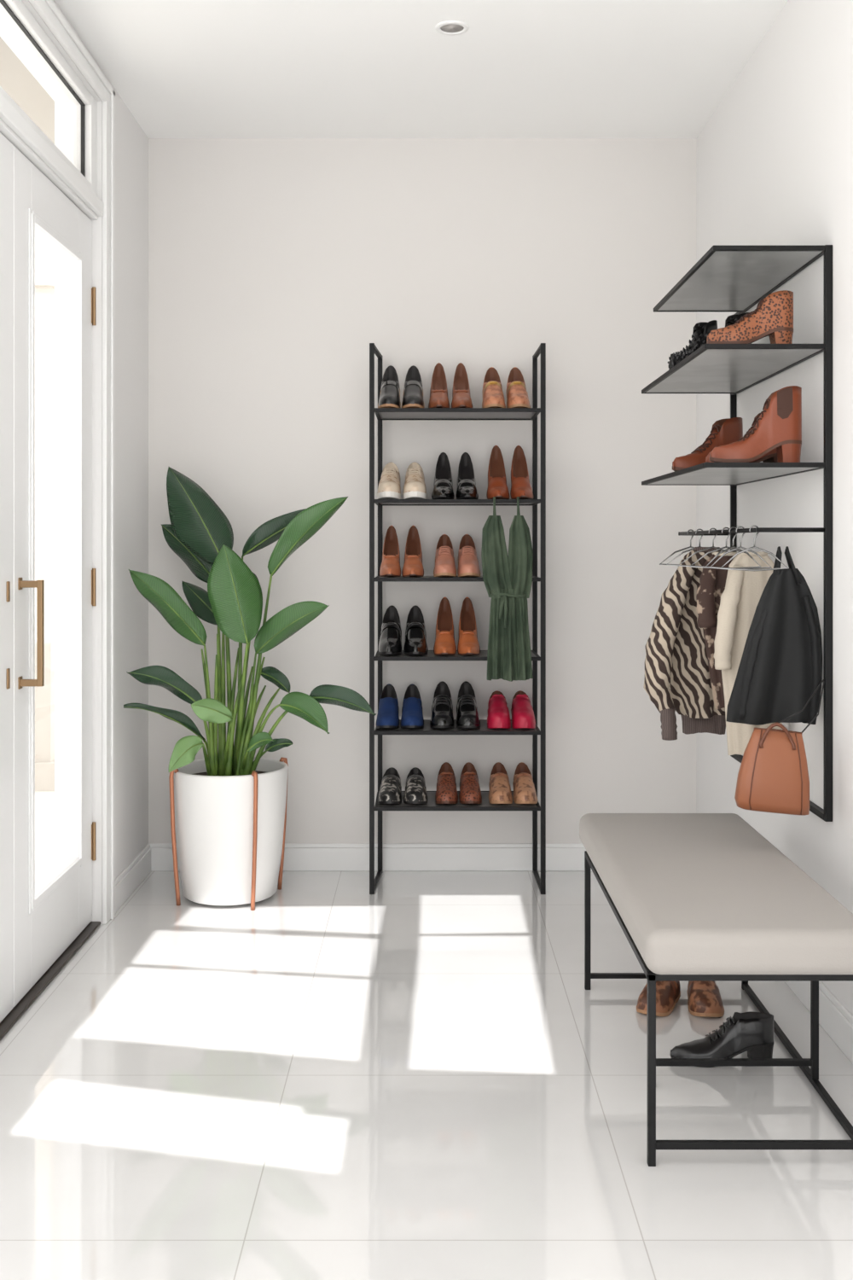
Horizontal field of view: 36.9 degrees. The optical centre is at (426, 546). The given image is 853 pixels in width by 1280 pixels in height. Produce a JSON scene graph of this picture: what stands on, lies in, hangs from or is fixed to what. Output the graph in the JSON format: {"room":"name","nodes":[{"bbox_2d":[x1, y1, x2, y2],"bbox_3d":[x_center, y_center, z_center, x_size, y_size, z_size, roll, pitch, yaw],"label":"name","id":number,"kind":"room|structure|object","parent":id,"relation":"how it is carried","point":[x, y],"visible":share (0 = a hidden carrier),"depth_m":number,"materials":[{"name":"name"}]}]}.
{"room":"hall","nodes":[
{"label":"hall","id":0,"kind":"room"},
{"bbox_2d":[0,36,54,144],"bbox_3d":[-2.090,-1.535,2.395,1.820,0.050,4.990,0,0,0],"label":"ceiling","id":1,"kind":"structure","parent":0,"point":[16,80],"depth_m":4.25,"materials":[{"name":"paint"}]},
{"bbox_2d":[0,0,148,924],"bbox_3d":[-1.105,-0.155,3.170,0.150,2.710,3.140,0,0,0],"label":"wall","id":2,"kind":"structure","parent":0,"point":[131,142],"depth_m":4.30,"materials":[{"name":"white paint"}]},
{"bbox_2d":[0,132,13,1022],"bbox_3d":[-1.077,0.078,2.889,0.057,2.216,0.793,0,0,0],"label":"door","id":3,"kind":"structure","parent":2,"relation":"in","point":[6,147],"depth_m":3.22,"materials":[{"name":"white paint"}]},
{"bbox_2d":[0,0,97,195],"bbox_3d":[-1.075,-1.255,3.280,0.060,0.310,1.560,0,0,0],"label":"window","id":4,"kind":"structure","parent":2,"relation":"in","point":[16,14],"depth_m":3.75,"materials":[{"name":"white paint"}]},
{"bbox_2d":[0,921,100,1040],"bbox_3d":[-1.101,1.194,3.280,0.138,0.009,1.560,0,0,0],"label":"threshold","id":5,"kind":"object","parent":2,"relation":"attached to","point":[26,1002],"depth_m":3.51,"materials":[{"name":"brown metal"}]},
{"bbox_2d":[0,93,103,219],"bbox_3d":[-1.102,-1.067,3.280,0.156,0.065,1.560,0,0,0],"label":"trim","id":6,"kind":"structure","parent":2,"relation":"attached to","point":[14,126],"depth_m":3.48,"materials":[{"name":"white paint"}]},
{"bbox_2d":[13,145,95,1006],"bbox_3d":[-1.052,0.078,3.676,0.106,2.216,0.772,0,0,0],"label":"door","id":7,"kind":"structure","parent":2,"relation":"in","point":[49,913],"depth_m":3.58,"materials":[{"name":"white paint"}]},
{"bbox_2d":[29,0,115,924],"bbox_3d":[-1.018,-0.135,3.280,0.023,2.670,1.720,0,0,0],"label":"trim","id":8,"kind":"structure","parent":2,"relation":"attached to","point":[48,11],"depth_m":4.09,"materials":[{"name":"white paint"}]},
{"bbox_2d":[115,843,151,913],"bbox_3d":[-1.023,1.150,4.433,0.014,0.100,0.586,0,0,0],"label":"baseboard","id":9,"kind":"structure","parent":2,"relation":"attached to","point":[136,871],"depth_m":4.42,"materials":[{"name":"white paint"}]},
{"bbox_2d":[54,0,788,138],"bbox_3d":[0.910,-1.510,2.395,4.180,0.001,4.990,0,0,0],"label":"ceiling","id":10,"kind":"structure","parent":0,"point":[182,68],"depth_m":3.99,"materials":[{"name":"white paint"}]},
{"bbox_2d":[435,20,469,34],"bbox_3d":[0.074,-1.507,3.725,0.098,0.006,0.098,0,0,0],"label":"recessed light","id":11,"kind":"object","parent":10,"relation":"in","point":[448,27],"visible":1,"depth_m":3.72,"materials":[{"name":"white paint"}]},
{"bbox_2d":[440,23,464,32],"bbox_3d":[0.074,-1.508,3.725,0.069,0.001,0.069,0,0,0],"label":"diffuser","id":12,"kind":"object","parent":11,"relation":"attached to","point":[444,27],"depth_m":3.73,"materials":[{"name":"grey"}]},
{"bbox_2d":[148,138,696,843],"bbox_3d":[-0.015,-0.155,4.815,2.330,2.710,0.150,0,0,0],"label":"wall","id":13,"kind":"structure","parent":0,"point":[276,265],"depth_m":4.74,"materials":[{"name":"white paint"}]},
{"bbox_2d":[148,843,592,871],"bbox_3d":[-0.015,1.150,4.733,2.030,0.100,0.014,0,0,0],"label":"baseboard","id":14,"kind":"structure","parent":13,"relation":"attached to","point":[298,857],"depth_m":4.73,"materials":[{"name":"white paint"}]},
{"bbox_2d":[0,860,852,1279],"bbox_3d":[0.000,1.250,2.195,6.000,0.100,5.390,0,0,0],"label":"floor","id":15,"kind":"structure","parent":0,"point":[420,1077],"depth_m":2.75,"materials":[{"name":"white tile"}]},
{"bbox_2d":[123,466,376,910],"bbox_3d":[-0.582,0.461,4.327,0.837,1.479,0.496,0,0,0],"label":"potted plant","id":16,"kind":"object","parent":15,"relation":"on","point":[229,805],"visible":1,"depth_m":4.26,"materials":[{"name":"green plant"}]},
{"bbox_2d":[369,343,546,894],"bbox_3d":[0.107,0.250,4.560,0.608,1.900,0.300,0,0,0],"label":"shoe rack","id":17,"kind":"object","parent":15,"relation":"on","point":[381,414],"visible":0.84,"depth_m":4.41,"materials":[{"name":"black metal"}]},
{"bbox_2d":[375,683,399,728],"bbox_3d":[-0.137,0.570,4.550,0.084,0.136,0.235,0,0,0],"label":"shoe","id":18,"kind":"object","parent":17,"relation":"on","point":[387,716],"visible":1,"depth_m":4.51,"materials":[{"name":"blue fabric"}]},
{"bbox_2d":[378,365,401,407],"bbox_3d":[-0.131,-0.568,4.550,0.081,0.182,0.235,0,0,0],"label":"shoe","id":19,"kind":"object","parent":17,"relation":"on","point":[390,391],"visible":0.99,"depth_m":4.52,"materials":[{"name":"black leather"}]},
{"bbox_2d":[377,462,401,499],"bbox_3d":[-0.131,-0.234,4.550,0.086,0.143,0.235,0,0,1],"label":"shoe","id":20,"kind":"object","parent":17,"relation":"on","point":[389,487],"visible":0.97,"depth_m":4.47,"materials":[{"name":"beige leather"}]},
{"bbox_2d":[378,525,401,576],"bbox_3d":[-0.128,0.017,4.550,0.078,0.184,0.235,0,0,0],"label":"shoe","id":21,"kind":"object","parent":17,"relation":"on","point":[390,567],"visible":1,"depth_m":4.55,"materials":[{"name":"brown leather"}]},
{"bbox_2d":[378,605,402,655],"bbox_3d":[-0.128,0.299,4.550,0.086,0.166,0.235,0,0,1],"label":"shoe","id":22,"kind":"object","parent":17,"relation":"on","point":[390,643],"visible":1,"depth_m":4.52,"materials":[{"name":"black leather"}]},
{"bbox_2d":[378,767,402,803],"bbox_3d":[-0.128,0.853,4.550,0.086,0.093,0.235,0,0,1],"label":"shoe","id":23,"kind":"object","parent":17,"relation":"on","point":[390,792],"visible":1,"depth_m":4.49,"materials":[{"name":"black leather"}]},
{"bbox_2d":[400,683,424,728],"bbox_3d":[-0.051,0.570,4.550,0.084,0.136,0.235,0,0,-1],"label":"shoe","id":24,"kind":"object","parent":17,"relation":"on","point":[412,714],"visible":1,"depth_m":4.51,"materials":[{"name":"blue"}]},
{"bbox_2d":[401,525,424,576],"bbox_3d":[-0.048,0.017,4.550,0.078,0.184,0.235,0,0,0],"label":"shoe","id":25,"kind":"object","parent":17,"relation":"on","point":[413,567],"visible":1,"depth_m":4.55,"materials":[{"name":"brown leather"}]},
{"bbox_2d":[401,365,424,407],"bbox_3d":[-0.048,-0.568,4.550,0.081,0.182,0.235,0,0,0],"label":"shoe","id":26,"kind":"object","parent":17,"relation":"on","point":[413,390],"visible":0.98,"depth_m":4.52,"materials":[{"name":"black leather"}]},
{"bbox_2d":[402,462,427,499],"bbox_3d":[-0.042,-0.234,4.550,0.086,0.143,0.235,0,0,-1],"label":"shoe","id":27,"kind":"object","parent":17,"relation":"on","point":[415,485],"visible":0.99,"depth_m":4.47,"materials":[{"name":"white rubber"}]},
{"bbox_2d":[403,605,428,655],"bbox_3d":[-0.039,0.299,4.550,0.086,0.166,0.235,0,0,-1],"label":"shoe","id":28,"kind":"object","parent":17,"relation":"on","point":[416,643],"visible":1,"depth_m":4.52,"materials":[{"name":"black leather"}]},
{"bbox_2d":[403,767,428,803],"bbox_3d":[-0.039,0.853,4.550,0.086,0.093,0.235,0,0,-1],"label":"shoe","id":29,"kind":"object","parent":17,"relation":"on","point":[416,788],"visible":1,"depth_m":4.49,"materials":[{"name":"black leather"}]},
{"bbox_2d":[428,362,450,407],"bbox_3d":[0.045,-0.572,4.550,0.078,0.192,0.235,0,0,0],"label":"shoe","id":30,"kind":"object","parent":17,"relation":"on","point":[439,392],"visible":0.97,"depth_m":4.58,"materials":[{"name":"brown leather"}]},
{"bbox_2d":[430,680,454,728],"bbox_3d":[0.057,0.565,4.550,0.086,0.145,0.235,0,0,1],"label":"shoe","id":31,"kind":"object","parent":17,"relation":"on","point":[442,717],"visible":1,"depth_m":4.51,"materials":[{"name":"black leather"}]},
{"bbox_2d":[431,452,454,499],"bbox_3d":[0.059,-0.253,4.550,0.081,0.180,0.235,0,0,1],"label":"shoe","id":32,"kind":"object","parent":17,"relation":"on","point":[443,489],"visible":1,"depth_m":4.55,"materials":[{"name":"black leather"}]},
{"bbox_2d":[433,596,456,655],"bbox_3d":[0.065,0.283,4.550,0.081,0.196,0.235,0,0,1],"label":"shoe","id":33,"kind":"object","parent":17,"relation":"on","point":[445,644],"visible":1,"depth_m":4.55,"materials":[{"name":"brown leather"}]},
{"bbox_2d":[433,534,456,576],"bbox_3d":[0.065,0.032,4.550,0.081,0.153,0.235,0,0,0],"label":"shoe","id":34,"kind":"object","parent":17,"relation":"on","point":[445,559],"visible":1,"depth_m":4.51,"materials":[{"name":"brown leather"}]},
{"bbox_2d":[435,762,458,803],"bbox_3d":[0.071,0.844,4.550,0.081,0.112,0.235,0,0,1],"label":"shoe","id":35,"kind":"object","parent":17,"relation":"on","point":[446,793],"visible":1,"depth_m":4.50,"materials":[{"name":"brown leather"}]},
{"bbox_2d":[374,791,541,810],"bbox_3d":[0.107,0.906,4.560,0.574,0.013,0.296,0,0,0],"label":"shelf","id":36,"kind":"object","parent":17,"relation":"attached to","point":[431,805],"depth_m":4.44,"materials":[{"name":"black metal"}]},
{"bbox_2d":[374,719,541,734],"bbox_3d":[0.107,0.644,4.560,0.574,0.013,0.296,0,0,0],"label":"shelf","id":37,"kind":"object","parent":17,"relation":"attached to","point":[484,730],"depth_m":4.42,"materials":[{"name":"black metal"}]},
{"bbox_2d":[374,650,541,660],"bbox_3d":[0.107,0.389,4.560,0.574,0.013,0.296,0,0,0],"label":"shelf","id":38,"kind":"object","parent":17,"relation":"attached to","point":[483,655],"depth_m":4.41,"materials":[{"name":"black metal"}]},
{"bbox_2d":[374,576,541,581],"bbox_3d":[0.107,0.116,4.560,0.574,0.013,0.296,0,0,0],"label":"shelf","id":39,"kind":"object","parent":17,"relation":"attached to","point":[425,578],"depth_m":4.41,"materials":[{"name":"black metal"}]},
{"bbox_2d":[374,499,541,506],"bbox_3d":[0.107,-0.155,4.560,0.574,0.013,0.296,0,0,0],"label":"shelf","id":40,"kind":"object","parent":17,"relation":"attached to","point":[379,502],"depth_m":4.41,"materials":[{"name":"black metal"}]},
{"bbox_2d":[374,407,541,419],"bbox_3d":[0.107,-0.469,4.560,0.574,0.013,0.296,0,0,0],"label":"shelf","id":41,"kind":"object","parent":17,"relation":"attached to","point":[381,413],"depth_m":4.50,"materials":[{"name":"black metal"}]},
{"bbox_2d":[451,362,473,407],"bbox_3d":[0.125,-0.572,4.550,0.078,0.192,0.235,0,0,0],"label":"shoe","id":42,"kind":"object","parent":17,"relation":"on","point":[461,391],"visible":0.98,"depth_m":4.58,"materials":[{"name":"brown leather"}]},
{"bbox_2d":[455,452,478,499],"bbox_3d":[0.143,-0.253,4.550,0.081,0.180,0.235,0,0,0],"label":"shoe","id":43,"kind":"object","parent":17,"relation":"on","point":[467,489],"visible":0.98,"depth_m":4.55,"materials":[{"name":"black leather"}]},
{"bbox_2d":[455,680,480,728],"bbox_3d":[0.146,0.565,4.550,0.086,0.145,0.235,0,0,-1],"label":"shoe","id":44,"kind":"object","parent":17,"relation":"on","point":[468,717],"visible":1,"depth_m":4.52,"materials":[{"name":"black leather"}]},
{"bbox_2d":[457,596,480,655],"bbox_3d":[0.149,0.283,4.550,0.081,0.196,0.235,0,0,0],"label":"shoe","id":45,"kind":"object","parent":17,"relation":"on","point":[468,644],"visible":1,"depth_m":4.55,"materials":[{"name":"brown leather"}]},
{"bbox_2d":[457,534,480,576],"bbox_3d":[0.149,0.032,4.550,0.081,0.153,0.235,0,0,-1],"label":"shoe","id":46,"kind":"object","parent":17,"relation":"on","point":[468,566],"visible":1,"depth_m":4.51,"materials":[{"name":"brown leather"}]},
{"bbox_2d":[459,762,482,803],"bbox_3d":[0.155,0.844,4.550,0.081,0.112,0.235,0,0,0],"label":"shoe","id":47,"kind":"object","parent":17,"relation":"on","point":[470,793],"visible":1,"depth_m":4.50,"materials":[{"name":"brown leather"}]},
{"bbox_2d":[482,366,506,407],"bbox_3d":[0.238,-0.565,4.550,0.084,0.176,0.235,0,0,0],"label":"shoe","id":48,"kind":"object","parent":17,"relation":"on","point":[493,397],"visible":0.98,"depth_m":4.52,"materials":[{"name":"brown leather"}]},
{"bbox_2d":[486,445,509,499],"bbox_3d":[0.253,-0.265,4.550,0.081,0.205,0.235,0,0,1],"label":"shoe","id":49,"kind":"object","parent":17,"relation":"on","point":[497,487],"visible":0.99,"depth_m":4.57,"materials":[{"name":"brown leather"}]},
{"bbox_2d":[487,690,511,728],"bbox_3d":[0.256,0.582,4.550,0.084,0.111,0.235,0,0,1],"label":"shoe","id":50,"kind":"object","parent":17,"relation":"on","point":[498,717],"visible":1,"depth_m":4.47,"materials":[{"name":"red leather"}]},
{"bbox_2d":[488,762,512,803],"bbox_3d":[0.262,0.844,4.550,0.084,0.112,0.235,0,0,0],"label":"shoe","id":51,"kind":"object","parent":17,"relation":"on","point":[500,788],"visible":1,"depth_m":4.50,"materials":[{"name":"brown leather"}]},
{"bbox_2d":[481,496,533,681],"bbox_3d":[0.276,0.144,4.375,0.178,0.629,0.100,0,0,0],"label":"dress","id":52,"kind":"object","parent":17,"relation":"hanging from","point":[508,578],"visible":1,"depth_m":4.36,"materials":[{"name":"fabric"}]},
{"bbox_2d":[506,366,530,407],"bbox_3d":[0.324,-0.565,4.550,0.084,0.176,0.235,0,0,0],"label":"shoe","id":53,"kind":"object","parent":17,"relation":"on","point":[517,395],"visible":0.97,"depth_m":4.52,"materials":[{"name":"brown leather"}]},
{"bbox_2d":[510,445,533,499],"bbox_3d":[0.336,-0.265,4.550,0.081,0.205,0.235,0,0,0],"label":"shoe","id":54,"kind":"object","parent":17,"relation":"on","point":[520,485],"visible":1,"depth_m":4.57,"materials":[{"name":"brown leather"}]},
{"bbox_2d":[511,690,535,728],"bbox_3d":[0.342,0.582,4.550,0.084,0.111,0.235,0,0,0],"label":"shoe","id":55,"kind":"object","parent":17,"relation":"on","point":[523,717],"visible":1,"depth_m":4.48,"materials":[{"name":"red leather"}]},
{"bbox_2d":[512,762,537,803],"bbox_3d":[0.348,0.844,4.550,0.084,0.112,0.235,0,0,0],"label":"shoe","id":56,"kind":"object","parent":17,"relation":"on","point":[524,787],"visible":1,"depth_m":4.50,"materials":[{"name":"brown leather"}]},
{"bbox_2d":[636,980,680,1016],"bbox_3d":[0.610,1.161,3.345,0.091,0.076,0.200,0,0,28],"label":"shoe","id":57,"kind":"object","parent":15,"relation":"on","point":[668,992],"visible":0.62,"depth_m":3.29,"materials":[{"name":"leather"}]},
{"bbox_2d":[686,980,724,1017],"bbox_3d":[0.725,1.161,3.340,0.090,0.076,0.200,0,0,6],"label":"shoe","id":58,"kind":"object","parent":15,"relation":"on","point":[705,999],"visible":0.7,"depth_m":3.27,"materials":[{"name":"brown leather"}]},
{"bbox_2d":[579,813,852,1166],"bbox_3d":[0.648,0.969,3.005,0.453,0.462,1.120,0,0,0],"label":"bench","id":59,"kind":"object","parent":15,"relation":"on","point":[693,896],"visible":1,"depth_m":2.69,"materials":[{"name":"grey fabric"}]},
{"bbox_2d":[579,813,852,974],"bbox_3d":[0.648,0.782,3.005,0.453,0.089,1.120,0,0,0],"label":"seat cushion","id":60,"kind":"object","parent":59,"relation":"on","point":[689,893],"depth_m":2.70,"materials":[{"name":"grey fabric"}]},
{"bbox_2d":[670,1011,774,1067],"bbox_3d":[0.690,1.146,2.985,0.240,0.106,0.085,0,0,0],"label":"shoe","id":61,"kind":"object","parent":15,"relation":"on","point":[751,1032],"visible":0.98,"depth_m":2.96,"materials":[{"name":"black leather"}]},
{"bbox_2d":[696,0,852,1015],"bbox_3d":[1.075,-0.155,2.870,0.150,2.710,3.740,0,0,0],"label":"wall","id":62,"kind":"structure","parent":0,"point":[775,156],"depth_m":3.40,"materials":[{"name":"white paint"}]},
{"bbox_2d":[641,244,832,821],"bbox_3d":[0.842,-0.032,3.642,0.315,1.419,0.990,0,0,0],"label":"wall shelf","id":63,"kind":"object","parent":62,"relation":"attached to","point":[726,278],"visible":0.88,"depth_m":3.32,"materials":[{"name":"black metal"}]},
{"bbox_2d":[659,529,694,564],"bbox_3d":[0.820,0.005,3.970,0.223,0.115,0.006,0,0,-20],"label":"clothes hanger","id":64,"kind":"object","parent":63,"relation":"hanging from","point":[690,546],"visible":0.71,"depth_m":3.96,"materials":[{"name":"silver metal"}]},
{"bbox_2d":[666,529,703,565],"bbox_3d":[0.820,0.005,3.840,0.203,0.115,0.006,0,0,0],"label":"clothes hanger","id":65,"kind":"object","parent":63,"relation":"hanging from","point":[683,552],"visible":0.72,"depth_m":3.84,"materials":[{"name":"silver metal"}]},
{"bbox_2d":[643,546,726,740],"bbox_3d":[0.796,0.286,3.823,0.327,0.567,0.119,0,0,-20],"label":"jacket","id":66,"kind":"object","parent":65,"relation":"hanging from","point":[677,678],"visible":0.63,"depth_m":3.79,"materials":[{"name":"multicoloured fabric"}]},
{"bbox_2d":[668,320,717,369],"bbox_3d":[0.772,-0.579,3.700,0.210,0.161,0.090,0,0,-42],"label":"shoe","id":67,"kind":"object","parent":63,"relation":"on","point":[701,332],"visible":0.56,"depth_m":3.70,"materials":[{"name":"black leather"}]},
{"bbox_2d":[677,528,727,566],"bbox_3d":[0.820,0.005,3.660,0.203,0.115,0.006,0,0,0],"label":"clothes hanger","id":68,"kind":"object","parent":63,"relation":"hanging from","point":[712,546],"visible":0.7,"depth_m":3.66,"materials":[{"name":"silver metal"}]},
{"bbox_2d":[696,552,737,709],"bbox_3d":[0.851,0.242,3.654,0.172,0.451,0.083,0,0,-19],"label":"blouse","id":69,"kind":"object","parent":68,"relation":"hanging from","point":[712,581],"visible":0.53,"depth_m":3.63,"materials":[{"name":"brown"}]},
{"bbox_2d":[672,417,743,471],"bbox_3d":[0.800,-0.288,3.640,0.250,0.163,0.083,0,0,-28],"label":"shoe","id":70,"kind":"object","parent":63,"relation":"on","point":[727,431],"visible":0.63,"depth_m":3.63,"materials":[{"name":"brown leather"}]},
{"bbox_2d":[689,527,739,568],"bbox_3d":[0.820,0.005,3.500,0.203,0.115,0.006,0,0,0],"label":"clothes hanger","id":71,"kind":"object","parent":63,"relation":"hanging from","point":[724,528],"visible":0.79,"depth_m":3.50,"materials":[{"name":"silver metal"}]},
{"bbox_2d":[714,552,782,755],"bbox_3d":[0.874,0.294,3.493,0.190,0.558,0.084,0,0,-10],"label":"coat","id":72,"kind":"object","parent":71,"relation":"hanging from","point":[741,595],"visible":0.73,"depth_m":3.47,"materials":[{"name":"beige fabric"}]},
{"bbox_2d":[704,526,762,568],"bbox_3d":[0.820,0.005,3.420,0.164,0.115,0.006,0,0,-12],"label":"clothes hanger","id":73,"kind":"object","parent":63,"relation":"hanging from","point":[730,528],"visible":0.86,"depth_m":3.42,"materials":[{"name":"silver metal"}]},
{"bbox_2d":[725,312,749,326],"bbox_3d":[0.835,-0.579,3.580,0.210,0.161,0.090,0,0,-38],"label":"shoe","id":74,"kind":"object","parent":63,"relation":"on","point":[732,319],"visible":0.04,"depth_m":3.61,"materials":[{"name":"black leather"}]},
{"bbox_2d":[709,526,772,569],"bbox_3d":[0.820,0.005,3.340,0.164,0.115,0.006,0,0,0],"label":"clothes hanger","id":75,"kind":"object","parent":63,"relation":"hanging from","point":[741,546],"visible":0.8,"depth_m":3.34,"materials":[{"name":"silver metal"}]},
{"bbox_2d":[705,413,778,462],"bbox_3d":[0.860,-0.288,3.430,0.250,0.163,0.083,0,0,-18],"label":"shoe","id":76,"kind":"object","parent":63,"relation":"on","point":[771,456],"visible":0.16,"depth_m":3.42,"materials":[{"name":"brown leather"}]},
{"bbox_2d":[706,290,793,343],"bbox_3d":[0.812,-0.568,3.210,0.215,0.139,0.083,0,0,0],"label":"bootie","id":77,"kind":"object","parent":63,"relation":"on","point":[773,317],"visible":0.98,"depth_m":3.18,"materials":[{"name":"brown leather"}]},
{"bbox_2d":[720,525,789,571],"bbox_3d":[0.820,0.005,3.200,0.173,0.115,0.006,0,0,0],"label":"clothes hanger","id":78,"kind":"object","parent":63,"relation":"hanging from","point":[754,546],"visible":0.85,"depth_m":3.20,"materials":[{"name":"silver metal"}]},
{"bbox_2d":[726,546,822,725],"bbox_3d":[0.872,0.223,3.228,0.242,0.446,0.094,0,0,0],"label":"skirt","id":79,"kind":"object","parent":78,"relation":"hanging from","point":[780,669],"visible":1,"depth_m":3.20,"materials":[{"name":"black fabric"}]},
{"bbox_2d":[739,608,767,719],"bbox_3d":[0.824,0.280,3.206,0.092,0.307,0.043,0,0,0],"label":"sleeve","id":80,"kind":"object","parent":79,"relation":"hanging from","point":[753,665],"depth_m":3.19,"materials":[{"name":"black fabric"}]},
{"bbox_2d":[802,594,822,724],"bbox_3d":[0.967,0.284,3.210,0.050,0.324,0.044,0,0,0],"label":"sleeve","id":81,"kind":"object","parent":79,"relation":"hanging from","point":[811,632],"depth_m":3.20,"materials":[{"name":"black fabric"}]},
{"bbox_2d":[709,385,802,462],"bbox_3d":[0.828,-0.303,3.215,0.228,0.194,0.083,0,0,0],"label":"boot","id":82,"kind":"object","parent":63,"relation":"on","point":[779,425],"visible":0.98,"depth_m":3.19,"materials":[{"name":"brown leather"}]},
{"bbox_2d":[734,679,824,815],"bbox_3d":[0.863,0.489,3.106,0.229,0.323,0.084,0,0,0],"label":"handbag","id":83,"kind":"object","parent":63,"relation":"hanging from","point":[773,775],"visible":1,"depth_m":3.07,"materials":[{"name":"brown leather"}]},
{"bbox_2d":[784,980,852,1064],"bbox_3d":[0.993,1.150,2.863,0.014,0.100,3.726,0,0,0],"label":"baseboard","id":84,"kind":"structure","parent":62,"relation":"attached to","point":[834,1018],"depth_m":3.12,"materials":[{"name":"white paint"}]},
{"label":"outside","id":85,"kind":"structure","parent":0,"visible":0},
{"bbox_2d":[34,791,54,860],"bbox_3d":[-13.500,1.270,15.000,33.000,0.100,50.000,0,0,0],"label":"ground","id":86,"kind":"structure","parent":85,"point":[44,800],"depth_m":5.59,"materials":[{"name":"white"}]},
{"bbox_2d":[34,238,54,791],"bbox_3d":[-2.250,-0.190,6.460,1.900,2.820,0.180,0,0,0],"label":"glass panel","id":87,"kind":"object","parent":86,"relation":"on","point":[44,257],"depth_m":6.40,"materials":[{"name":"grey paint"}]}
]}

